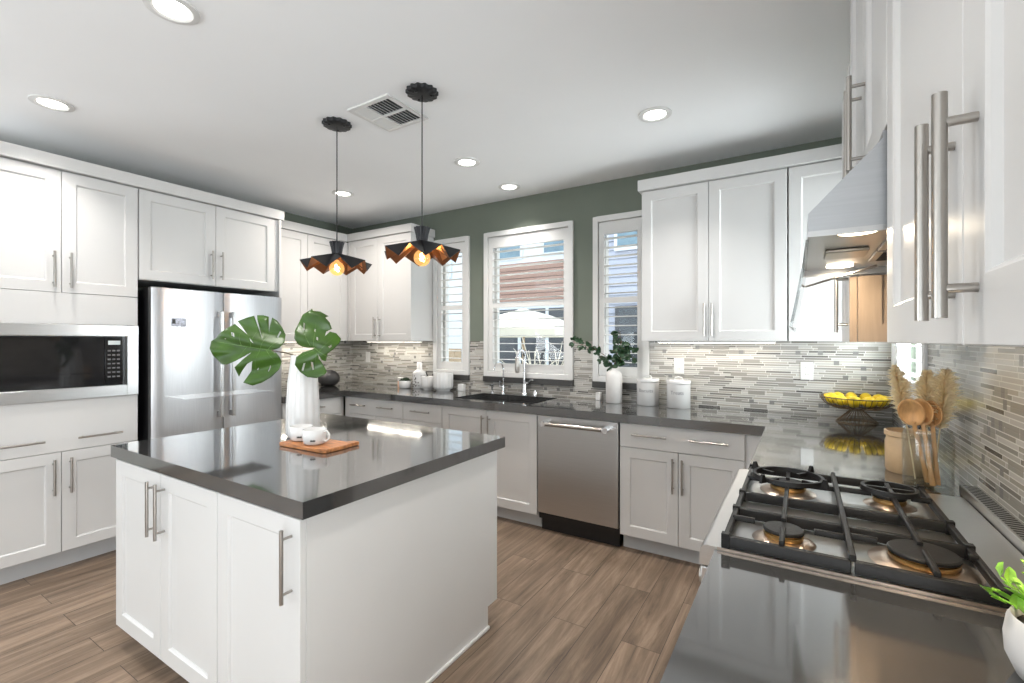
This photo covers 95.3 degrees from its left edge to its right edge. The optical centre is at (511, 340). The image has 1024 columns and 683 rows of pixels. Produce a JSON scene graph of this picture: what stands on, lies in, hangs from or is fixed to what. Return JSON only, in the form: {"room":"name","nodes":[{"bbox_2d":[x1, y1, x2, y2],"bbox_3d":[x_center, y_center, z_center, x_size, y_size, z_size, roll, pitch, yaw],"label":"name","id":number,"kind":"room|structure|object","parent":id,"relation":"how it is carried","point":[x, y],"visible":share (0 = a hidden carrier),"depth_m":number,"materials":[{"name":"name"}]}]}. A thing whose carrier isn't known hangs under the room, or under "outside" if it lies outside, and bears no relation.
{"room":"kitchen","nodes":[
{"label":"kitchen","id":0,"kind":"room"},
{"bbox_2d":[138,212,352,415],"bbox_3d":[-3.321,0.050,4.551,1.560,2.700,3.340,0,0,32],"label":"wall","id":1,"kind":"structure","parent":0,"point":[287,216],"depth_m":5.04,"materials":[{"name":"green paint"}]},
{"bbox_2d":[138,189,277,294],"bbox_3d":[-2.518,-0.726,3.738,0.658,0.621,0.989,0,0,32],"label":"upper cabinet","id":2,"kind":"object","parent":1,"relation":"attached to","point":[185,244],"visible":0.92,"depth_m":3.53,"materials":[{"name":"white paint"}]},
{"bbox_2d":[281,229,347,340],"bbox_3d":[-2.121,-0.519,4.654,0.368,1.048,0.937,0,0,32],"label":"upper cabinet","id":3,"kind":"object","parent":1,"relation":"attached to","point":[302,291],"visible":0.41,"depth_m":4.58,"materials":[{"name":"white paint"}]},
{"bbox_2d":[281,341,351,388],"bbox_3d":[-2.190,0.246,4.888,0.008,0.478,1.259,0,0,32],"label":"tile backsplash","id":4,"kind":"structure","parent":1,"relation":"attached to","point":[341,355],"depth_m":5.20,"materials":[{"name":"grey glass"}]},
{"bbox_2d":[0,516,700,682],"bbox_3d":[-2.573,1.440,1.088,6.780,0.080,8.440,0,0,32],"label":"floor","id":5,"kind":"structure","parent":0,"point":[567,608],"depth_m":2.33,"materials":[{"name":"brown wood"}]},
{"bbox_2d":[0,157,137,584],"bbox_3d":[-2.983,0.182,2.987,0.658,2.436,0.768,0,0,32],"label":"tall cabinet","id":6,"kind":"object","parent":5,"relation":"on","point":[69,241],"visible":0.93,"depth_m":2.83,"materials":[{"name":"white paint"}]},
{"bbox_2d":[0,140,346,241],"bbox_3d":[-2.481,-1.081,3.812,0.641,0.087,2.703,0,0,32],"label":"crown molding","id":7,"kind":"structure","parent":6,"relation":"on","point":[8,150],"depth_m":3.19,"materials":[{"name":"white paint"}]},
{"bbox_2d":[137,286,280,440],"bbox_3d":[-2.443,0.512,3.710,0.728,1.775,0.934,0,0,32],"label":"refrigerator","id":8,"kind":"object","parent":5,"relation":"on","point":[172,361],"visible":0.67,"depth_m":3.37,"materials":[{"name":"silver metal"}]},
{"bbox_2d":[171,318,185,326],"bbox_3d":[-2.347,-0.127,3.286,0.006,0.060,0.090,0,0,32],"label":"magnet","id":9,"kind":"object","parent":8,"relation":"attached to","point":[175,322],"visible":1,"depth_m":3.28},
{"bbox_2d":[252,220,280,297],"bbox_3d":[-2.260,0.182,4.174,0.638,2.436,0.020,0,0,32],"label":"panel","id":10,"kind":"object","parent":5,"relation":"on","point":[276,294],"visible":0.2,"depth_m":4.00,"materials":[{"name":"white paint"}]},
{"bbox_2d":[111,413,504,682],"bbox_3d":[-0.953,0.943,2.243,1.447,0.915,1.153,0,0,32],"label":"kitchen island","id":11,"kind":"object","parent":5,"relation":"on","point":[243,556],"visible":1,"depth_m":1.80,"materials":[{"name":"white wood"}]},
{"bbox_2d":[111,413,504,519],"bbox_3d":[-0.946,0.511,2.255,1.447,0.053,1.124,0,0,32],"label":"island countertop","id":12,"kind":"structure","parent":11,"relation":"on","point":[248,463],"depth_m":1.93,"materials":[{"name":"grey stone"}]},
{"bbox_2d":[285,355,319,437],"bbox_3d":[-1.061,0.280,2.369,0.161,0.410,0.161,0,0,32],"label":"vase","id":13,"kind":"object","parent":12,"relation":"on","point":[302,397],"visible":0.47,"depth_m":2.31,"materials":[{"name":"white ceramic"}]},
{"bbox_2d":[210,315,293,385],"bbox_3d":[-1.317,0.126,2.429,0.525,0.518,0.088,0,0,5],"label":"monstera leaf","id":14,"kind":"object","parent":13,"relation":"in","point":[263,354],"visible":0.99,"depth_m":2.42,"materials":[{"name":"green plant"}]},
{"bbox_2d":[294,309,340,377],"bbox_3d":[-0.968,0.112,2.318,0.206,0.546,0.087,0,0,-2],"label":"monstera leaf","id":15,"kind":"object","parent":13,"relation":"in","point":[317,321],"visible":1,"depth_m":2.31,"materials":[{"name":"green plant"}]},
{"bbox_2d":[279,438,358,453],"bbox_3d":[-0.887,0.476,2.148,0.320,0.017,0.198,0,0,29],"label":"cutting board","id":16,"kind":"object","parent":12,"relation":"on","point":[331,445],"visible":0.73,"depth_m":2.08,"materials":[{"name":"brown wood"}]},
{"bbox_2d":[289,424,312,440],"bbox_3d":[-0.987,0.433,2.196,0.104,0.066,0.119,0,0,9],"label":"espresso cup","id":17,"kind":"object","parent":16,"relation":"on","point":[295,431],"visible":0.75,"depth_m":2.14,"materials":[{"name":"white ceramic"}]},
{"bbox_2d":[302,427,329,444],"bbox_3d":[-0.887,0.433,2.101,0.103,0.066,0.120,0,0,-37],"label":"espresso cup","id":18,"kind":"object","parent":16,"relation":"on","point":[313,435],"visible":1,"depth_m":2.07,"materials":[{"name":"white ceramic"}]},
{"bbox_2d":[281,397,342,418],"bbox_3d":[-2.062,0.971,4.449,0.682,0.858,0.648,0,0,32],"label":"base cabinet","id":19,"kind":"object","parent":5,"relation":"on","point":[334,406],"visible":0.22,"depth_m":4.42,"materials":[{"name":"white paint"}]},
{"bbox_2d":[345,396,403,422],"bbox_3d":[-1.152,0.971,4.607,0.774,0.858,0.654,0,0,32],"label":"base cabinet","id":20,"kind":"object","parent":5,"relation":"on","point":[374,409],"visible":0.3,"depth_m":4.35,"materials":[{"name":"white paint"}]},
{"bbox_2d":[403,402,441,427],"bbox_3d":[-0.630,0.971,4.284,0.447,0.858,0.654,0,0,32],"label":"base cabinet","id":21,"kind":"object","parent":5,"relation":"on","point":[428,415],"visible":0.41,"depth_m":4.03,"materials":[{"name":"white paint"}]},
{"bbox_2d":[442,406,541,526],"bbox_3d":[-0.051,0.974,3.925,0.907,0.852,0.654,0,0,32],"label":"base cabinet","id":22,"kind":"object","parent":5,"relation":"on","point":[517,462],"visible":0.44,"depth_m":3.58,"materials":[{"name":"white paint"}]},
{"bbox_2d":[538,415,620,546],"bbox_3d":[0.579,0.972,3.485,0.612,0.856,0.632,0,0,32],"label":"dishwasher","id":23,"kind":"object","parent":5,"relation":"on","point":[579,459],"visible":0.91,"depth_m":3.26,"materials":[{"name":"metal"}]},
{"bbox_2d":[620,423,760,563],"bbox_3d":[1.255,0.971,3.116,0.907,0.858,0.654,0,0,32],"label":"base cabinet","id":24,"kind":"object","parent":5,"relation":"on","point":[674,482],"visible":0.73,"depth_m":2.93,"materials":[{"name":"white paint"}]},
{"bbox_2d":[699,461,1023,612],"bbox_3d":[0.929,0.896,1.272,0.701,0.968,0.850,0,0,32],"label":"gas range","id":25,"kind":"object","parent":5,"relation":"on","point":[897,536],"visible":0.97,"depth_m":1.12,"materials":[{"name":"metal"}]},
{"bbox_3d":[0.396,0.971,0.358,0.657,0.858,1.298,0,0,32],"label":"base cabinet","id":26,"kind":"object","parent":5,"relation":"on","visible":0},
{"bbox_2d":[281,382,1023,682],"bbox_3d":[-0.761,0.513,2.530,4.918,0.056,3.780,0,0,32],"label":"countertop","id":27,"kind":"structure","parent":26,"relation":"on","point":[749,620],"depth_m":0.84,"materials":[{"name":"grey stone"}]},
{"bbox_2d":[318,370,339,385],"bbox_3d":[-1.955,0.401,4.981,0.225,0.168,0.225,0,0,32],"label":"vase","id":28,"kind":"object","parent":27,"relation":"on","point":[331,378],"visible":0.85,"depth_m":4.90,"materials":[{"name":"black ceramic"}]},
{"bbox_2d":[399,377,410,388],"bbox_3d":[-1.086,0.427,4.737,0.124,0.115,0.124,0,0,32],"label":"potted succulent","id":29,"kind":"object","parent":27,"relation":"on","point":[404,383],"visible":1,"depth_m":4.69,"materials":[{"name":"white ceramic"}]},
{"bbox_2d":[412,362,426,388],"bbox_3d":[-0.943,0.353,4.754,0.142,0.264,0.142,0,0,32],"label":"oil bottle","id":30,"kind":"object","parent":27,"relation":"on","point":[416,376],"visible":0.84,"depth_m":4.70,"materials":[{"name":"white ceramic"}]},
{"bbox_2d":[421,372,432,389],"bbox_3d":[-0.832,0.398,4.609,0.127,0.175,0.127,0,0,32],"label":"jar","id":31,"kind":"object","parent":27,"relation":"on","point":[426,381],"visible":0.89,"depth_m":4.56,"materials":[{"name":"white ceramic"}]},
{"bbox_2d":[433,372,452,390],"bbox_3d":[-0.664,0.399,4.511,0.193,0.172,0.193,0,0,32],"label":"jar","id":32,"kind":"object","parent":27,"relation":"on","point":[442,381],"visible":1,"depth_m":4.43,"materials":[{"name":"white ceramic"}]},
{"bbox_2d":[493,361,504,393],"bbox_3d":[-0.129,0.337,4.221,0.062,0.296,0.173,0,0,32],"label":"tap","id":33,"kind":"object","parent":27,"relation":"on","point":[502,386],"visible":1,"depth_m":4.26,"materials":[{"name":"silver metal"}]},
{"bbox_2d":[480,399,534,403],"bbox_3d":[-0.057,0.636,3.929,0.789,0.188,0.464,0,0,32],"label":"sink","id":34,"kind":"object","parent":27,"relation":"in","point":[480,399],"visible":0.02,"depth_m":4.17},
{"bbox_2d":[515,349,532,394],"bbox_3d":[0.086,0.280,4.090,0.164,0.410,0.130,0,0,-29],"label":"kitchen faucet","id":35,"kind":"object","parent":27,"relation":"on","point":[524,385],"visible":1,"depth_m":4.13,"materials":[{"name":"silver metal"}]},
{"bbox_2d":[606,368,621,403],"bbox_3d":[0.793,0.350,3.626,0.126,0.270,0.126,0,0,32],"label":"bottle vase","id":36,"kind":"object","parent":27,"relation":"on","point":[613,376],"visible":0.91,"depth_m":3.58,"materials":[{"name":"white ceramic"}]},
{"bbox_2d":[569,336,611,365],"bbox_3d":[0.627,0.189,3.700,0.364,0.453,0.091,0,0,32],"label":"leafy branch","id":37,"kind":"object","parent":36,"relation":"in","point":[577,340],"visible":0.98,"depth_m":3.70,"materials":[{"name":"green plant"}]},
{"bbox_2d":[593,352,617,371],"bbox_3d":[0.736,0.249,3.630,0.211,0.332,0.055,0,0,25],"label":"leafy branch","id":38,"kind":"object","parent":36,"relation":"in","point":[615,365],"visible":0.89,"depth_m":3.64,"materials":[{"name":"green plant"}]},
{"bbox_2d":[608,331,630,369],"bbox_3d":[0.825,0.169,3.586,0.194,0.491,0.078,0,0,32],"label":"leafy branch","id":39,"kind":"object","parent":36,"relation":"in","point":[614,333],"visible":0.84,"depth_m":3.59,"materials":[{"name":"green plant"}]},
{"bbox_2d":[611,346,638,366],"bbox_3d":[0.852,0.216,3.554,0.221,0.397,0.096,0,0,37],"label":"leafy branch","id":40,"kind":"object","parent":36,"relation":"in","point":[625,355],"visible":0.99,"depth_m":3.55,"materials":[{"name":"green plant"}]},
{"bbox_2d":[636,375,658,405],"bbox_3d":[1.024,0.372,3.518,0.167,0.226,0.167,0,0,32],"label":"canister","id":41,"kind":"object","parent":27,"relation":"on","point":[647,387],"visible":1,"depth_m":3.45,"materials":[{"name":"white ceramic"}]},
{"bbox_2d":[666,376,690,408],"bbox_3d":[1.204,0.372,3.371,0.167,0.226,0.167,0,0,32],"label":"canister","id":42,"kind":"object","parent":27,"relation":"on","point":[678,390],"visible":1,"depth_m":3.30,"materials":[{"name":"white ceramic"}]},
{"bbox_2d":[819,393,892,424],"bbox_3d":[2.039,0.408,2.760,0.374,0.153,0.374,0,0,32],"label":"fruit basket","id":43,"kind":"object","parent":27,"relation":"on","point":[859,408],"visible":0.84,"depth_m":2.72,"materials":[{"name":"brown metal"}]},
{"bbox_2d":[825,394,836,403],"bbox_3d":[1.917,0.349,2.794,0.064,0.061,0.063,0,0,-32],"label":"lemon","id":44,"kind":"object","parent":43,"relation":"in","point":[828,395],"visible":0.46,"depth_m":2.78,"materials":[{"name":"yellow plant"}]},
{"bbox_2d":[834,395,846,404],"bbox_3d":[1.918,0.349,2.722,0.063,0.062,0.063,0,0,36],"label":"lemon","id":45,"kind":"object","parent":43,"relation":"in","point":[837,396],"visible":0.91,"depth_m":2.70,"materials":[{"name":"yellow plant"}]},
{"bbox_2d":[849,396,861,406],"bbox_3d":[1.958,0.349,2.663,0.063,0.062,0.063,0,0,-9],"label":"lemon","id":46,"kind":"object","parent":43,"relation":"in","point":[856,403],"visible":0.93,"depth_m":2.64,"materials":[{"name":"yellow plant"}]},
{"bbox_2d":[864,397,876,407],"bbox_3d":[2.023,0.349,2.634,0.064,0.061,0.064,0,0,-19],"label":"lemon","id":47,"kind":"object","parent":43,"relation":"in","point":[868,403],"visible":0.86,"depth_m":2.61,"materials":[{"name":"yellow plant"}]},
{"bbox_2d":[876,397,888,406],"bbox_3d":[2.094,0.349,2.646,0.063,0.060,0.064,0,0,28],"label":"lemon","id":48,"kind":"object","parent":43,"relation":"in","point":[879,404],"visible":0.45,"depth_m":2.62,"materials":[{"name":"yellow plant"}]},
{"bbox_2d":[884,427,933,476],"bbox_3d":[1.464,0.409,1.722,0.144,0.152,0.144,0,0,32],"label":"crock","id":49,"kind":"object","parent":27,"relation":"on","point":[898,460],"visible":0.67,"depth_m":1.68,"materials":[{"name":"beige ceramic"}]},
{"bbox_2d":[980,559,1023,680],"bbox_3d":[0.795,0.396,0.646,0.221,0.178,0.197,0,0,32],"label":"potted plant","id":50,"kind":"object","parent":27,"relation":"on","point":[1013,625],"visible":1,"depth_m":0.67,"materials":[{"name":"green plant"}]},
{"bbox_3d":[1.391,0.391,1.562,0.134,0.188,0.134,0,0,32],"label":"glass jar","id":51,"kind":"object","parent":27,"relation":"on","visible":0},
{"bbox_2d":[886,364,916,478],"bbox_3d":[1.350,0.278,1.617,0.090,0.387,0.090,0,0,11],"label":"pampas plume","id":52,"kind":"object","parent":51,"relation":"in","point":[900,384],"visible":0.66,"depth_m":1.61,"materials":[{"name":"plant"}]},
{"bbox_2d":[897,399,928,482],"bbox_3d":[1.344,0.334,1.546,0.096,0.281,0.049,0,0,10],"label":"wooden spoon","id":53,"kind":"object","parent":51,"relation":"in","point":[911,412],"visible":0.98,"depth_m":1.55,"materials":[{"name":"brown wood"}]},
{"bbox_2d":[897,399,925,425],"bbox_3d":[1.327,0.239,1.550,0.029,0.091,0.072,0,0,-41],"label":"bowl","id":54,"kind":"object","parent":53,"relation":"on","point":[910,411],"depth_m":1.55,"materials":[{"name":"brown wood"}]},
{"bbox_2d":[910,369,935,468],"bbox_3d":[1.409,0.284,1.585,0.108,0.374,0.117,0,0,32],"label":"pampas plume","id":55,"kind":"object","parent":51,"relation":"in","point":[923,387],"visible":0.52,"depth_m":1.58,"materials":[{"name":"plant"}]},
{"bbox_2d":[915,399,935,485],"bbox_3d":[1.361,0.334,1.545,0.018,0.281,0.072,0,0,-27],"label":"wooden spoon","id":56,"kind":"object","parent":51,"relation":"in","point":[927,407],"visible":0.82,"depth_m":1.53,"materials":[{"name":"brown wood"}]},
{"bbox_2d":[915,399,933,425],"bbox_3d":[1.360,0.238,1.548,0.016,0.089,0.066,0,0,-29],"label":"bowl","id":57,"kind":"object","parent":56,"relation":"on","point":[928,409],"depth_m":1.53,"materials":[{"name":"brown wood"}]},
{"bbox_2d":[927,401,942,485],"bbox_3d":[1.394,0.337,1.548,0.023,0.274,0.061,0,0,-12],"label":"wooden spoon","id":58,"kind":"object","parent":51,"relation":"in","point":[939,416],"visible":0.7,"depth_m":1.53,"materials":[{"name":"brown wood"}]},
{"bbox_2d":[927,401,942,426],"bbox_3d":[1.395,0.243,1.549,0.017,0.086,0.062,0,0,-23],"label":"bowl","id":59,"kind":"object","parent":58,"relation":"on","point":[939,416],"depth_m":1.54,"materials":[{"name":"brown wood"}]},
{"bbox_2d":[925,368,964,453],"bbox_3d":[1.425,0.281,1.545,0.116,0.381,0.120,0,0,32],"label":"pampas plume","id":60,"kind":"object","parent":51,"relation":"in","point":[944,387],"visible":0.87,"depth_m":1.53,"materials":[{"name":"plant"}]},
{"bbox_2d":[399,381,410,388],"bbox_3d":[-1.086,0.446,4.737,0.124,0.078,0.124,0,0,32],"label":"pot","id":61,"kind":"object","parent":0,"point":[402,384],"depth_m":4.69,"materials":[{"name":"white ceramic"}]},
{"bbox_2d":[0,0,849,228],"bbox_3d":[-2.573,-1.350,1.088,6.780,0.100,8.440,0,0,32],"label":"ceiling","id":62,"kind":"structure","parent":0,"point":[546,95],"depth_m":2.37,"materials":[{"name":"paint"}]},
{"bbox_2d":[28,94,74,111],"bbox_3d":[-2.519,-1.295,2.555,0.184,0.010,0.184,0,0,32],"label":"recessed light","id":63,"kind":"object","parent":62,"relation":"in","point":[48,102],"visible":1,"depth_m":2.55,"materials":[{"name":"white plastic"}]},
{"bbox_2d":[142,0,199,24],"bbox_3d":[-1.329,-1.295,1.825,0.184,0.010,0.184,0,0,32],"label":"recessed light","id":64,"kind":"object","parent":62,"relation":"in","point":[181,12],"visible":1,"depth_m":1.83,"materials":[{"name":"white plastic"}]},
{"bbox_2d":[300,116,371,274],"bbox_3d":[-1.047,-0.843,2.789,0.377,0.912,0.377,0,0,43],"label":"pendant lamp","id":65,"kind":"object","parent":62,"relation":"hanging from","point":[346,264],"visible":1,"depth_m":2.77,"materials":[{"name":"black metal"}]},
{"bbox_2d":[332,190,353,196],"bbox_3d":[-1.493,-1.295,4.121,0.184,0.010,0.184,0,0,32],"label":"recessed light","id":66,"kind":"object","parent":62,"relation":"in","point":[342,193],"visible":0.88,"depth_m":4.11,"materials":[{"name":"white plastic"}]},
{"bbox_2d":[347,93,427,131],"bbox_3d":[-0.706,-1.293,2.669,0.326,0.013,0.320,0,0,32],"label":"ceiling vent","id":67,"kind":"object","parent":62,"relation":"in","point":[385,111],"visible":0.98,"depth_m":2.65,"materials":[{"name":"white plastic"}]},
{"bbox_2d":[384,82,459,265],"bbox_3d":[-0.469,-0.843,2.431,0.377,0.912,0.377,0,0,-17],"label":"pendant lamp","id":68,"kind":"object","parent":62,"relation":"hanging from","point":[420,251],"visible":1,"depth_m":2.41,"materials":[{"name":"brown metal"}]},
{"bbox_2d":[454,157,479,166],"bbox_3d":[-0.328,-1.295,3.399,0.184,0.010,0.184,0,0,32],"label":"recessed light","id":69,"kind":"object","parent":62,"relation":"in","point":[463,161],"visible":1,"depth_m":3.39,"materials":[{"name":"white plastic"}]},
{"bbox_2d":[498,183,519,190],"bbox_3d":[-0.023,-1.295,3.943,0.184,0.010,0.184,0,0,32],"label":"recessed light","id":70,"kind":"object","parent":62,"relation":"in","point":[506,186],"visible":1,"depth_m":3.93,"materials":[{"name":"white plastic"}]},
{"bbox_2d":[638,106,671,122],"bbox_3d":[0.822,-1.295,2.681,0.184,0.010,0.184,0,0,32],"label":"recessed light","id":71,"kind":"object","parent":62,"relation":"in","point":[658,113],"visible":1,"depth_m":2.67,"materials":[{"name":"white plastic"}]},
{"bbox_2d":[353,137,841,375],"bbox_3d":[0.273,0.050,4.201,5.220,2.700,0.150,0,0,32],"label":"wall","id":72,"kind":"structure","parent":0,"point":[579,204],"depth_m":4.00,"materials":[{"name":"green paint"}]},
{"bbox_2d":[348,232,433,340],"bbox_3d":[-1.286,-0.522,4.860,0.913,1.054,0.368,0,0,32],"label":"upper cabinet","id":73,"kind":"object","parent":72,"relation":"attached to","point":[392,301],"visible":0.99,"depth_m":4.70,"materials":[{"name":"white paint"}]},
{"bbox_2d":[347,223,434,241],"bbox_3d":[-1.272,-1.089,4.862,0.932,0.078,0.347,0,0,32],"label":"crown molding","id":74,"kind":"structure","parent":73,"relation":"on","point":[409,227],"depth_m":4.70,"materials":[{"name":"white paint"}]},
{"bbox_2d":[366,341,422,341],"bbox_3d":[-1.242,0.012,4.887,0.780,0.013,0.040,0,0,32],"label":"light","id":75,"kind":"object","parent":73,"relation":"attached to","point":[366,341],"visible":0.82,"depth_m":4.85,"materials":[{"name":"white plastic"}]},
{"bbox_2d":[443,261,454,361],"bbox_3d":[-0.543,-0.339,4.748,0.365,1.260,0.050,0,0,32],"label":"window","id":76,"kind":"structure","parent":72,"relation":"in","point":[447,263],"depth_m":4.82,"materials":[{"name":"white paint"}]},
{"bbox_2d":[432,374,469,380],"bbox_3d":[-0.611,0.362,4.639,0.455,0.051,0.034,0,0,32],"label":"window sill","id":77,"kind":"structure","parent":72,"relation":"attached to","point":[455,377],"depth_m":4.54,"materials":[{"name":"stone"}]},
{"bbox_2d":[433,236,469,374],"bbox_3d":[-0.591,-0.340,4.671,0.455,1.357,0.082,0,0,32],"label":"plantation shutter","id":78,"kind":"object","parent":72,"relation":"attached to","point":[462,243],"visible":0.83,"depth_m":4.64,"materials":[{"name":"white paint"}]},
{"bbox_2d":[494,248,554,362],"bbox_3d":[0.191,-0.339,4.293,0.833,1.260,0.050,0,0,32],"label":"window","id":79,"kind":"structure","parent":72,"relation":"in","point":[497,249],"depth_m":4.49,"materials":[{"name":"white paint"}]},
{"bbox_2d":[484,220,573,379],"bbox_3d":[0.143,-0.340,4.216,0.923,1.357,0.082,0,0,32],"label":"plantation shutter","id":80,"kind":"object","parent":79,"relation":"attached to","point":[492,240],"visible":0.94,"depth_m":4.15,"materials":[{"name":"white paint"}]},
{"bbox_2d":[483,376,573,385],"bbox_3d":[0.124,0.362,4.184,0.923,0.051,0.034,0,0,32],"label":"window sill","id":81,"kind":"structure","parent":72,"relation":"attached to","point":[555,382],"depth_m":4.13,"materials":[{"name":"stone"}]},
{"bbox_2d":[592,381,636,389],"bbox_3d":[0.862,0.362,3.727,0.461,0.051,0.034,0,0,32],"label":"window sill","id":82,"kind":"structure","parent":72,"relation":"attached to","point":[628,386],"depth_m":3.70,"materials":[{"name":"stone"}]},
{"bbox_2d":[605,235,634,356],"bbox_3d":[0.929,-0.339,3.836,0.371,1.260,0.050,0,0,32],"label":"window","id":83,"kind":"structure","parent":72,"relation":"in","point":[606,236],"depth_m":3.90,"materials":[{"name":"white paint"}]},
{"bbox_2d":[593,210,648,382],"bbox_3d":[0.881,-0.340,3.759,0.461,1.357,0.082,0,0,32],"label":"plantation shutter","id":84,"kind":"object","parent":83,"relation":"attached to","point":[615,225],"visible":0.78,"depth_m":3.75,"materials":[{"name":"white paint"}]},
{"bbox_2d":[352,341,891,419],"bbox_3d":[0.232,0.246,4.133,4.902,0.478,0.008,0,0,32],"label":"tile backsplash","id":85,"kind":"structure","parent":72,"relation":"attached to","point":[745,376],"depth_m":3.30,"materials":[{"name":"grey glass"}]},
{"bbox_2d":[674,358,683,373],"bbox_3d":[1.250,0.192,3.493,0.072,0.116,0.008,0,0,32],"label":"wall outlet","id":86,"kind":"object","parent":85,"relation":"attached to","point":[678,362],"visible":1,"depth_m":3.49,"materials":[{"name":"white plastic"}]},
{"bbox_2d":[800,362,812,379],"bbox_3d":[1.939,0.201,3.066,0.072,0.116,0.008,0,0,32],"label":"wall outlet","id":87,"kind":"object","parent":85,"relation":"attached to","point":[806,368],"visible":1,"depth_m":3.07,"materials":[{"name":"white plastic"}]},
{"bbox_2d":[804,365,809,376],"bbox_3d":[1.937,0.201,3.064,0.030,0.072,0.001,0,0,32],"label":"socket","id":88,"kind":"object","parent":87,"relation":"attached to","point":[806,367],"depth_m":3.06,"materials":[{"name":"white plastic"}]},
{"bbox_2d":[642,168,787,340],"bbox_3d":[1.378,-0.526,3.209,0.893,1.063,0.368,0,0,32],"label":"upper cabinet","id":89,"kind":"object","parent":72,"relation":"attached to","point":[715,253],"visible":0.98,"depth_m":3.06,"materials":[{"name":"white paint"}]},
{"bbox_2d":[657,341,775,342],"bbox_3d":[1.401,0.012,3.249,0.760,0.013,0.040,0,0,32],"label":"light","id":90,"kind":"object","parent":89,"relation":"attached to","point":[657,341],"visible":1,"depth_m":3.22,"materials":[{"name":"white plastic"}]},
{"bbox_2d":[638,144,841,194],"bbox_3d":[1.540,-1.098,3.119,1.310,0.076,0.349,0,0,32],"label":"crown molding","id":91,"kind":"structure","parent":89,"relation":"on","point":[833,152],"depth_m":2.96,"materials":[{"name":"white paint"}]},
{"bbox_2d":[789,159,841,340],"bbox_3d":[1.919,-0.526,2.874,0.364,1.063,0.368,0,0,32],"label":"upper cabinet","id":92,"kind":"object","parent":72,"relation":"attached to","point":[809,184],"visible":0.3,"depth_m":2.80,"materials":[{"name":"white paint"}]},
{"bbox_2d":[904,344,915,381],"bbox_3d":[0.285,0.050,-0.594,0.150,2.700,8.290,0,0,32],"label":"wall","id":93,"kind":"structure","parent":0,"point":[912,349],"depth_m":2.71,"materials":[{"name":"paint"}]},
{"bbox_2d":[834,63,886,341],"bbox_3d":[1.360,-0.477,1.646,0.378,0.965,0.367,0,0,32],"label":"upper cabinet","id":94,"kind":"object","parent":93,"relation":"attached to","point":[864,296],"visible":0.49,"depth_m":1.55,"materials":[{"name":"white paint"}]},
{"bbox_2d":[843,0,886,177],"bbox_3d":[1.055,-0.856,1.155,0.378,0.882,0.784,0,0,32],"label":"upper cabinet","id":95,"kind":"object","parent":93,"relation":"attached to","point":[865,95],"visible":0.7,"depth_m":1.19,"materials":[{"name":"white paint"}]},
{"bbox_2d":[789,129,886,331],"bbox_3d":[1.004,-0.222,1.195,0.492,0.384,0.761,0,0,32],"label":"range hood","id":96,"kind":"object","parent":95,"relation":"attached to","point":[847,229],"visible":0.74,"depth_m":0.97,"materials":[{"name":"grey metal"}]},
{"bbox_2d":[826,264,852,268],"bbox_3d":[1.050,-0.238,1.496,0.072,0.005,0.071,0,0,38],"label":"lamp","id":97,"kind":"object","parent":96,"relation":"on","point":[832,266],"depth_m":1.48,"materials":[{"name":"beige"}]},
{"bbox_2d":[839,231,876,235],"bbox_3d":[0.755,-0.238,1.020,0.072,0.005,0.072,0,0,25],"label":"lamp","id":98,"kind":"object","parent":96,"relation":"on","point":[863,233],"depth_m":1.04,"materials":[{"name":"beige"}]},
{"bbox_2d":[891,343,927,399],"bbox_3d":[2.075,-0.340,2.402,0.082,1.357,0.870,0,0,32],"label":"plantation shutter","id":99,"kind":"object","parent":93,"relation":"attached to","point":[897,349],"visible":0.07,"depth_m":2.66,"materials":[{"name":"white paint"}]},
{"bbox_2d":[916,344,920,381],"bbox_3d":[2.153,-0.339,2.354,0.050,1.260,0.780,0,0,32],"label":"window","id":100,"kind":"structure","parent":93,"relation":"in","point":[918,349],"depth_m":2.67,"materials":[{"name":"white paint"}]},
{"bbox_2d":[887,0,1023,346],"bbox_3d":[0.588,-0.646,0.394,0.371,1.302,0.989,0,0,32],"label":"upper cabinet","id":101,"kind":"object","parent":93,"relation":"attached to","point":[955,68],"visible":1,"depth_m":0.45,"materials":[{"name":"white paint"}]},
{"bbox_2d":[892,344,1023,523],"bbox_3d":[1.324,0.042,1.233,0.008,0.884,3.771,0,0,32],"label":"tile backsplash","id":102,"kind":"structure","parent":93,"relation":"attached to","point":[983,447],"depth_m":1.40,"materials":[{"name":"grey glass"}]},
{"label":"outside","id":103,"kind":"structure","parent":0,"visible":0},
{"bbox_3d":[3.920,1.550,13.923,24.000,0.200,20.200,0,0,32],"label":"ground","id":104,"kind":"structure","parent":103,"visible":0},
{"bbox_2d":[449,348,461,361],"bbox_3d":[-1.683,0.800,9.065,1.790,1.300,0.060,0,0,32],"label":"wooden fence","id":105,"kind":"object","parent":104,"relation":"on","point":[452,354],"visible":0.05,"depth_m":8.64,"materials":[{"name":"beige wood"}]},
{"bbox_2d":[500,308,563,363],"bbox_3d":[0.182,0.470,7.357,1.824,1.960,1.824,0,0,43],"label":"patio umbrella","id":106,"kind":"object","parent":104,"relation":"on","point":[527,314],"visible":0.33,"depth_m":6.62,"materials":[{"name":"beige fabric"}]},
{"bbox_2d":[502,337,563,364],"bbox_3d":[0.377,0.700,5.780,1.022,1.510,0.757,0,0,32],"label":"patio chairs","id":107,"kind":"object","parent":104,"relation":"on","point":[522,337],"visible":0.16,"depth_m":5.83,"materials":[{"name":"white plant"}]},
{"bbox_2d":[449,231,636,366],"bbox_3d":[-0.392,-1.025,13.418,13.200,4.850,6.000,0,0,32],"label":"house","id":108,"kind":"structure","parent":104,"relation":"on","point":[632,339],"depth_m":10.11,"materials":[{"name":"white paint"}]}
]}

